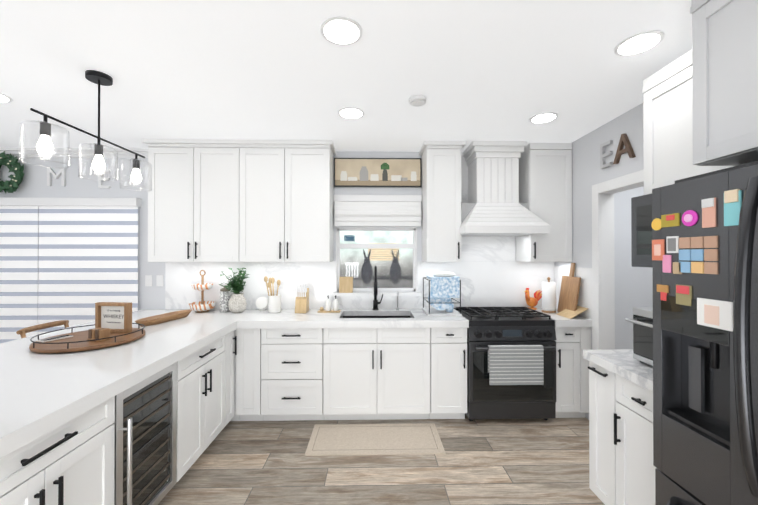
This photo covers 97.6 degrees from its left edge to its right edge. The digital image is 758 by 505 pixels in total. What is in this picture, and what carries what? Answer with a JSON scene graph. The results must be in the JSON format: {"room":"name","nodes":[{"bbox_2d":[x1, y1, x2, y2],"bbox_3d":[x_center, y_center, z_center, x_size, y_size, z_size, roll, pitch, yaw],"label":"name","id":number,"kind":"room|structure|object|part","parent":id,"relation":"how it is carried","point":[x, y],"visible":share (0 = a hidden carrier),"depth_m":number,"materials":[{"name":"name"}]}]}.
{"room":"kitchen","nodes":[
{"label":"kitchen","id":0,"kind":"room"},
{"bbox_2d":[0,151,652,348],"bbox_3d":[-0.709,0.217,3.563,8.400,2.570,0.160,0,0,-1],"label":"wall","id":1,"kind":"structure","parent":0,"point":[633,287],"depth_m":3.45,"materials":[{"name":"white paint"}]},
{"bbox_2d":[0,151,23,192],"bbox_3d":[-3.804,-0.804,3.365,0.421,0.448,0.073,0,0,-1],"label":"wreath","id":2,"kind":"object","parent":1,"relation":"attached to","point":[14,182],"visible":0.98,"depth_m":3.35,"materials":[{"name":"green plant"}]},
{"bbox_2d":[47,168,65,185],"bbox_3d":[-3.326,-0.779,3.421,0.172,0.184,0.024,0,0,-1],"label":"letter sign","id":3,"kind":"object","parent":1,"relation":"attached to","point":[61,172],"visible":0.88,"depth_m":3.41,"materials":[{"name":"white"}]},
{"bbox_2d":[0,198,141,343],"bbox_3d":[-3.466,0.464,3.382,2.000,2.035,0.084,0,0,-1],"label":"window blind","id":4,"kind":"object","parent":1,"relation":"attached to","point":[88,253],"visible":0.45,"depth_m":3.39,"materials":[{"name":"white fabric"}]},
{"bbox_2d":[0,147,147,157],"bbox_3d":[-3.416,-1.026,3.404,2.400,0.085,0.060,0,0,-1],"label":"crown molding","id":5,"kind":"structure","parent":1,"relation":"attached to","point":[73,152],"depth_m":3.37,"materials":[{"name":"white wood"}]},
{"bbox_2d":[98,170,110,187],"bbox_3d":[-2.841,-0.759,3.431,0.107,0.184,0.024,0,0,-1],"label":"letter sign","id":6,"kind":"object","parent":1,"relation":"attached to","point":[100,184],"visible":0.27,"depth_m":3.42,"materials":[{"name":"white"}]},
{"bbox_2d":[145,275,151,285],"bbox_3d":[-2.392,0.294,3.444,0.070,0.115,0.009,0,0,-1],"label":"switch plate","id":7,"kind":"object","parent":1,"relation":"attached to","point":[148,280],"depth_m":3.44,"materials":[{"name":"white plastic"}]},
{"bbox_2d":[156,275,162,285],"bbox_3d":[-2.277,0.294,3.446,0.070,0.115,0.009,0,0,-1],"label":"switch plate","id":8,"kind":"object","parent":1,"relation":"attached to","point":[159,278],"depth_m":3.44,"materials":[{"name":"white plastic"}]},
{"bbox_2d":[146,143,245,261],"bbox_3d":[-1.726,-0.467,3.299,0.915,1.116,0.330,0,0,-1],"label":"upper cabinet","id":9,"kind":"object","parent":1,"relation":"attached to","point":[222,200],"depth_m":3.14,"materials":[{"name":"white wood"}]},
{"bbox_2d":[246,143,333,261],"bbox_3d":[-0.931,-0.467,3.315,0.915,1.116,0.330,0,0,-1],"label":"upper cabinet","id":10,"kind":"object","parent":1,"relation":"attached to","point":[290,186],"depth_m":3.16,"materials":[{"name":"white wood"}]},
{"bbox_2d":[336,227,416,291],"bbox_3d":[-0.026,0.075,3.534,0.856,0.686,0.076,0,0,-1],"label":"window","id":11,"kind":"structure","parent":1,"relation":"in","point":[385,247],"depth_m":3.54,"materials":[{"name":"white"}]},
{"bbox_2d":[332,292,420,295],"bbox_3d":[-0.025,0.435,3.473,0.915,0.034,0.105,0,0,-1],"label":"window sill","id":12,"kind":"structure","parent":1,"relation":"attached to","point":[379,294],"depth_m":3.42,"materials":[{"name":"white"}]},
{"bbox_2d":[339,277,352,292],"bbox_3d":[-0.342,0.334,3.440,0.140,0.164,0.039,0,0,-1],"label":"plaque","id":13,"kind":"object","parent":12,"relation":"on","point":[345,284],"visible":1,"depth_m":3.43,"materials":[{"name":"brown wood"}]},
{"bbox_2d":[333,195,421,226],"bbox_3d":[-0.012,-0.438,3.451,0.926,0.330,0.093,0,0,-1],"label":"roman shade","id":14,"kind":"object","parent":1,"relation":"attached to","point":[377,210],"visible":1,"depth_m":3.44,"materials":[{"name":"white fabric"}]},
{"bbox_2d":[334,158,420,187],"bbox_3d":[-0.012,-0.838,3.483,0.914,0.300,0.038,0,0,-1],"label":"framed painting","id":15,"kind":"object","parent":1,"relation":"attached to","point":[377,172],"visible":1,"depth_m":3.46,"materials":[{"name":"beige"}]},
{"bbox_2d":[165,152,591,318],"bbox_3d":[-0.170,-0.240,3.181,4.083,1.658,0.626,0,0,-1],"label":"backsplash","id":16,"kind":"structure","parent":1,"relation":"attached to","point":[489,271],"depth_m":3.48,"materials":[{"name":"stone"}]},
{"bbox_2d":[419,141,465,261],"bbox_3d":[0.624,-0.485,3.332,0.395,1.152,0.360,0,0,-1],"label":"upper cabinet","id":17,"kind":"object","parent":1,"relation":"attached to","point":[441,198],"visible":1,"depth_m":3.19,"materials":[{"name":"white wood"}]},
{"bbox_2d":[460,141,549,235],"bbox_3d":[1.158,-0.619,3.254,0.776,0.890,0.520,0,0,-1],"label":"range hood","id":18,"kind":"object","parent":1,"relation":"attached to","point":[493,206],"visible":0.94,"depth_m":3.21,"materials":[{"name":"white wood"}]},
{"bbox_2d":[516,143,571,261],"bbox_3d":[1.661,-0.485,3.353,0.411,1.152,0.360,0,0,-1],"label":"upper cabinet","id":19,"kind":"object","parent":1,"relation":"attached to","point":[545,181],"visible":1,"depth_m":3.21,"materials":[{"name":"white wood"}]},
{"bbox_2d":[0,0,691,151],"bbox_3d":[-0.652,-1.108,0.771,8.400,0.050,5.840,0,0,-1],"label":"ceiling","id":20,"kind":"structure","parent":0,"point":[488,70],"depth_m":1.94,"materials":[{"name":"white paint"}]},
{"bbox_2d":[0,93,12,102],"bbox_3d":[-2.653,-1.071,2.265,0.206,0.007,0.206,0,0,-1],"label":"recessed light","id":21,"kind":"object","parent":20,"relation":"in","point":[4,98],"visible":1,"depth_m":2.31,"materials":[{"name":"white"}]},
{"bbox_2d":[18,70,151,190],"bbox_3d":[-1.704,-0.762,2.013,0.203,0.627,0.853,0,0,-1],"label":"pendant light","id":22,"kind":"object","parent":20,"relation":"hanging from","point":[99,78],"depth_m":1.97,"materials":[{"name":"clear glass"}]},
{"bbox_3d":[-1.697,-0.547,1.687,0.185,0.193,0.185,0,0,-7],"label":"glass pendant light","id":23,"kind":"part","parent":22,"relation":"part of","materials":[{"name":"clear glass"}]},
{"bbox_3d":[-1.704,-0.545,2.017,0.185,0.193,0.185,0,0,-7],"label":"glass pendant light","id":24,"kind":"part","parent":22,"relation":"part of","materials":[{"name":"clear glass"}]},
{"bbox_3d":[-1.710,-0.543,2.337,0.185,0.193,0.185,0,0,-7],"label":"glass pendant light","id":25,"kind":"part","parent":22,"relation":"part of","materials":[{"name":"clear glass"}]},
{"bbox_2d":[320,16,362,45],"bbox_3d":[-0.182,-1.075,1.617,0.206,0.007,0.206,0,0,-1],"label":"recessed light","id":26,"kind":"object","parent":20,"relation":"in","point":[341,31],"visible":1,"depth_m":1.61,"materials":[{"name":"white"}]},
{"bbox_2d":[338,107,364,118],"bbox_3d":[-0.214,-1.069,2.550,0.206,0.007,0.206,0,0,-1],"label":"recessed light","id":27,"kind":"object","parent":20,"relation":"in","point":[351,113],"visible":1,"depth_m":2.54,"materials":[{"name":"white"}]},
{"bbox_2d":[409,94,425,106],"bbox_3d":[0.270,-1.055,2.315,0.120,0.038,0.120,0,0,-1],"label":"smoke detector","id":28,"kind":"object","parent":20,"relation":"attached to","point":[418,100],"visible":1,"depth_m":2.28,"materials":[{"name":"white plastic"}]},
{"bbox_2d":[529,112,557,123],"bbox_3d":[1.310,-1.069,2.641,0.206,0.007,0.206,0,0,-1],"label":"recessed light","id":29,"kind":"object","parent":20,"relation":"in","point":[543,117],"visible":1,"depth_m":2.63,"materials":[{"name":"white"}]},
{"bbox_2d":[614,30,664,56],"bbox_3d":[1.339,-1.074,1.711,0.206,0.007,0.206,0,0,-1],"label":"recessed light","id":30,"kind":"object","parent":20,"relation":"in","point":[639,43],"visible":1,"depth_m":1.70,"materials":[{"name":"white"}]},
{"bbox_2d":[158,413,604,504],"bbox_3d":[-0.652,1.516,0.756,8.400,0.060,5.840,0,0,-1],"label":"floor","id":31,"kind":"structure","parent":0,"point":[512,462],"depth_m":2.29,"materials":[{"name":"wood"}]},
{"bbox_2d":[16,320,68,337],"bbox_3d":[-2.710,1.059,2.877,0.489,0.879,0.438,0,0,-1],"label":"chair","id":32,"kind":"object","parent":31,"relation":"on","point":[22,332],"visible":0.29,"depth_m":2.87,"materials":[{"name":"brown wood"}]},
{"bbox_2d":[0,396,114,504],"bbox_3d":[-1.511,1.059,1.164,0.600,0.860,0.720,0,0,-1],"label":"base cabinet","id":33,"kind":"object","parent":31,"relation":"on","point":[73,463],"depth_m":1.30,"materials":[{"name":"white wood"}]},
{"bbox_2d":[0,309,259,458],"bbox_3d":[-1.794,0.615,1.832,1.260,0.064,3.248,0,0,-1],"label":"countertop","id":34,"kind":"structure","parent":33,"relation":"on","point":[41,394],"depth_m":1.68,"materials":[{"name":"stone"}]},
{"bbox_2d":[29,323,144,352],"bbox_3d":[-1.881,0.551,2.177,0.570,0.065,0.570,0,0,-1],"label":"lazy susan tray","id":35,"kind":"object","parent":34,"relation":"on","point":[78,341],"visible":0.75,"depth_m":2.04,"materials":[{"name":"brown wood"}]},
{"bbox_2d":[37,335,72,341],"bbox_3d":[-2.070,0.549,2.123,0.074,0.009,0.150,0,0,24],"label":"phone","id":36,"kind":"object","parent":35,"relation":"on","point":[54,338],"visible":1,"depth_m":2.10,"materials":[{"name":"white"}]},
{"bbox_2d":[87,328,110,340],"bbox_3d":[-1.775,0.519,2.104,0.110,0.070,0.060,0,0,11],"label":"holder","id":37,"kind":"object","parent":35,"relation":"on","point":[96,333],"visible":0.83,"depth_m":2.08,"materials":[{"name":"brown wood"}]},
{"bbox_2d":[95,302,131,332],"bbox_3d":[-1.854,0.453,2.318,0.245,0.205,0.045,0,0,7],"label":"sign","id":38,"kind":"object","parent":35,"relation":"on","point":[115,317],"visible":1,"depth_m":2.31,"materials":[{"name":"brown wood"}]},
{"bbox_2d":[135,309,191,326],"bbox_3d":[-1.835,0.562,2.858,0.144,0.050,0.580,0,0,11],"label":"dough bowl","id":39,"kind":"object","parent":34,"relation":"on","point":[160,318],"visible":0.96,"depth_m":2.81,"materials":[{"name":"brown wood"}]},
{"bbox_2d":[188,270,215,312],"bbox_3d":[-1.764,0.382,3.315,0.250,0.416,0.250,0,0,-1],"label":"tiered stand","id":40,"kind":"object","parent":34,"relation":"on","point":[202,305],"visible":1,"depth_m":3.27,"materials":[{"name":"white ceramic"}]},
{"bbox_2d":[220,287,230,311],"bbox_3d":[-1.539,0.464,3.325,0.104,0.252,0.104,0,0,-1],"label":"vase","id":41,"kind":"object","parent":34,"relation":"on","point":[225,295],"visible":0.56,"depth_m":3.28,"materials":[{"name":"grey"}]},
{"bbox_2d":[219,268,248,312],"bbox_3d":[-1.417,0.368,3.254,0.322,0.442,0.320,0,0,-1],"label":"potted plant","id":42,"kind":"object","parent":34,"relation":"on","point":[237,303],"visible":1,"depth_m":3.22,"materials":[{"name":"green plant"}]},
{"bbox_2d":[256,297,267,310],"bbox_3d":[-1.196,0.521,3.386,0.124,0.138,0.060,0,0,-1],"label":"plaque","id":43,"kind":"object","parent":34,"relation":"on","point":[261,303],"visible":0.98,"depth_m":3.38,"materials":[{"name":"white ceramic"}]},
{"bbox_2d":[113,362,176,504],"bbox_3d":[-1.478,1.073,1.771,0.620,0.831,0.474,0,0,-1],"label":"wine fridge","id":44,"kind":"object","parent":31,"relation":"on","point":[145,422],"visible":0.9,"depth_m":1.77,"materials":[{"name":"black glass"}]},
{"bbox_2d":[176,332,231,481],"bbox_3d":[-1.535,1.066,2.379,0.600,0.860,0.726,0,0,-1],"label":"base cabinet","id":45,"kind":"object","parent":31,"relation":"on","point":[204,377],"depth_m":2.31,"materials":[{"name":"white wood"}]},
{"bbox_2d":[232,329,263,420],"bbox_3d":[-1.150,1.070,3.133,0.242,0.860,0.668,0,0,-1],"label":"base cabinet","id":46,"kind":"object","parent":31,"relation":"on","point":[245,342],"depth_m":2.87,"materials":[{"name":"white wood"}]},
{"bbox_2d":[260,328,339,420],"bbox_3d":[-0.762,1.070,3.175,0.660,0.860,0.600,0,0,-1],"label":"base cabinet","id":47,"kind":"object","parent":31,"relation":"on","point":[292,374],"depth_m":2.88,"materials":[{"name":"white wood"}]},
{"bbox_2d":[244,309,468,328],"bbox_3d":[-0.209,0.622,3.174,1.964,0.064,0.630,0,0,-1],"label":"countertop","id":48,"kind":"structure","parent":47,"relation":"on","point":[287,318],"depth_m":2.88,"materials":[{"name":"stone"}]},
{"bbox_2d":[264,276,280,312],"bbox_3d":[-1.045,0.410,3.285,0.154,0.360,0.130,0,0,-1],"label":"utensil crock","id":49,"kind":"object","parent":48,"relation":"on","point":[274,303],"visible":1,"depth_m":3.24,"materials":[{"name":"white ceramic"}]},
{"bbox_2d":[295,284,308,312],"bbox_3d":[-0.764,0.450,3.291,0.110,0.280,0.159,0,0,-1],"label":"knife block","id":50,"kind":"object","parent":48,"relation":"on","point":[302,301],"visible":1,"depth_m":3.24,"materials":[{"name":"brown wood"}]},
{"bbox_2d":[317,295,340,312],"bbox_3d":[-0.494,0.508,3.296,0.220,0.163,0.090,0,0,-1],"label":"soap tray","id":51,"kind":"object","parent":48,"relation":"on","point":[328,306],"visible":1,"depth_m":3.27,"materials":[{"name":"white ceramic"}]},
{"bbox_2d":[372,266,382,309],"bbox_3d":[-0.010,0.361,3.343,0.113,0.458,0.221,0,0,-1],"label":"faucet","id":52,"kind":"object","parent":48,"relation":"on","point":[375,303],"visible":1,"depth_m":3.26,"materials":[{"name":"black metal"}]},
{"bbox_2d":[305,423,445,455],"bbox_3d":[-0.031,1.491,2.664,1.040,0.013,0.430,0,0,-1],"label":"kitchen mat","id":53,"kind":"object","parent":31,"relation":"on","point":[373,439],"visible":0.96,"depth_m":2.62,"materials":[{"name":"beige fabric"}]},
{"bbox_2d":[412,328,466,418],"bbox_3d":[0.577,1.070,3.202,0.386,0.860,0.600,0,0,-1],"label":"base cabinet","id":54,"kind":"object","parent":31,"relation":"on","point":[439,355],"depth_m":2.91,"materials":[{"name":"white wood"}]},
{"bbox_2d":[408,309,427,315],"bbox_3d":[0.546,0.614,3.181,0.454,0.049,0.330,0,0,-1],"label":"countertop","id":55,"kind":"structure","parent":54,"relation":"on","point":[415,312],"depth_m":3.27,"materials":[{"name":"stone"}]},
{"bbox_2d":[422,272,461,315],"bbox_3d":[0.607,0.387,3.256,0.310,0.405,0.384,0,0,-1],"label":"dish rack","id":56,"kind":"object","parent":55,"relation":"on","point":[445,289],"visible":1,"depth_m":3.07,"materials":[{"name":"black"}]},
{"bbox_2d":[454,307,555,420],"bbox_3d":[1.157,1.029,3.142,0.759,0.942,0.688,0,0,-1],"label":"range","id":57,"kind":"object","parent":31,"relation":"on","point":[511,362],"visible":0.98,"depth_m":2.88,"materials":[{"name":"grey metal"}]},
{"bbox_2d":[554,327,583,417],"bbox_3d":[1.657,1.071,3.224,0.233,0.860,0.600,0,0,-1],"label":"base cabinet","id":58,"kind":"object","parent":31,"relation":"on","point":[569,340],"depth_m":2.93,"materials":[{"name":"white wood"}]},
{"bbox_2d":[528,308,591,326],"bbox_3d":[1.704,0.622,3.212,0.332,0.064,0.630,0,0,-1],"label":"countertop","id":59,"kind":"structure","parent":58,"relation":"on","point":[560,321],"depth_m":2.90,"materials":[{"name":"stone"}]},
{"bbox_2d":[524,288,541,309],"bbox_3d":[1.624,0.479,3.454,0.236,0.224,0.090,0,0,-1],"label":"rooster figurine","id":60,"kind":"object","parent":59,"relation":"on","point":[531,302],"visible":0.98,"depth_m":3.44,"materials":[{"name":"ceramic"}]},
{"bbox_2d":[542,277,555,312],"bbox_3d":[1.685,0.417,3.290,0.132,0.346,0.132,0,0,-1],"label":"paper towel holder","id":61,"kind":"object","parent":59,"relation":"on","point":[548,296],"visible":1,"depth_m":3.24,"materials":[{"name":"white paper"}]},
{"bbox_2d":[557,263,588,318],"bbox_3d":[1.775,0.344,3.117,0.176,0.490,0.350,0,0,-1],"label":"cutting boards","id":62,"kind":"object","parent":59,"relation":"on","point":[568,307],"visible":0.98,"depth_m":3.12,"materials":[{"name":"brown wood"}]},
{"bbox_2d":[588,361,655,504],"bbox_3d":[1.565,1.062,1.694,0.675,0.860,0.580,0,0,-1],"label":"base cabinet","id":63,"kind":"object","parent":31,"relation":"on","point":[622,467],"visible":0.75,"depth_m":1.73,"materials":[{"name":"white wood"}]},
{"bbox_2d":[583,349,652,391],"bbox_3d":[1.565,0.606,1.703,0.672,0.049,0.590,0,0,-1],"label":"countertop","id":64,"kind":"structure","parent":63,"relation":"on","point":[624,363],"depth_m":1.74,"materials":[{"name":"stone"}]},
{"bbox_2d":[625,307,652,365],"bbox_3d":[1.530,0.438,1.607,0.443,0.285,0.370,0,0,-1],"label":"toaster oven","id":65,"kind":"object","parent":64,"relation":"on","point":[642,320],"visible":0.19,"depth_m":1.71,"materials":[{"name":"silver metal"}]},
{"bbox_2d":[651,161,757,504],"bbox_3d":[1.486,0.593,0.938,0.858,1.790,0.898,0,0,-1],"label":"refrigerator","id":66,"kind":"object","parent":31,"relation":"on","point":[705,324],"visible":1,"depth_m":1.18,"materials":[{"name":"black metal"}]},
{"bbox_2d":[554,103,643,419],"bbox_3d":[1.982,0.202,0.817,0.120,2.570,5.440,0,0,-1],"label":"wall","id":67,"kind":"structure","parent":0,"point":[587,172],"depth_m":2.93,"materials":[{"name":"white paint"}]},
{"bbox_2d":[600,140,612,168],"bbox_3d":[1.870,-0.803,2.724,0.024,0.205,0.119,0,0,-1],"label":"letter","id":68,"kind":"object","parent":67,"relation":"attached to","point":[603,156],"visible":0.96,"depth_m":2.74,"materials":[{"name":"silver metal"}]},
{"bbox_2d":[592,169,643,349],"bbox_3d":[1.940,0.454,2.455,0.139,2.085,0.890,0,0,-1],"label":"door frame","id":69,"kind":"structure","parent":67,"relation":"attached to","point":[603,305],"depth_m":2.82,"materials":[{"name":"white wood"}]},
{"bbox_2d":[613,133,635,163],"bbox_3d":[1.873,-0.804,2.536,0.024,0.206,0.200,0,0,-1],"label":"sign","id":70,"kind":"object","parent":67,"relation":"attached to","point":[625,142],"visible":1,"depth_m":2.52,"materials":[{"name":"brown wood"}]},
{"bbox_2d":[642,50,733,194],"bbox_3d":[1.713,-0.656,1.669,0.380,0.675,0.494,0,0,-1],"label":"upper cabinet","id":71,"kind":"object","parent":67,"relation":"attached to","point":[667,122],"visible":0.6,"depth_m":1.75,"materials":[{"name":"white wood"}]},
{"bbox_2d":[631,194,651,267],"bbox_3d":[1.663,-0.118,1.666,0.481,0.396,0.500,0,0,-1],"label":"microwave","id":72,"kind":"object","parent":71,"relation":"attached to","point":[641,231],"visible":0.17,"depth_m":1.84,"materials":[{"name":"black glass"}]},
{"bbox_2d":[690,0,757,165],"bbox_3d":[1.621,-0.721,0.925,0.595,0.707,0.960,0,0,-1],"label":"upper cabinet","id":73,"kind":"object","parent":67,"relation":"attached to","point":[725,78],"visible":1,"depth_m":1.28,"materials":[{"name":"white wood"}]}
]}

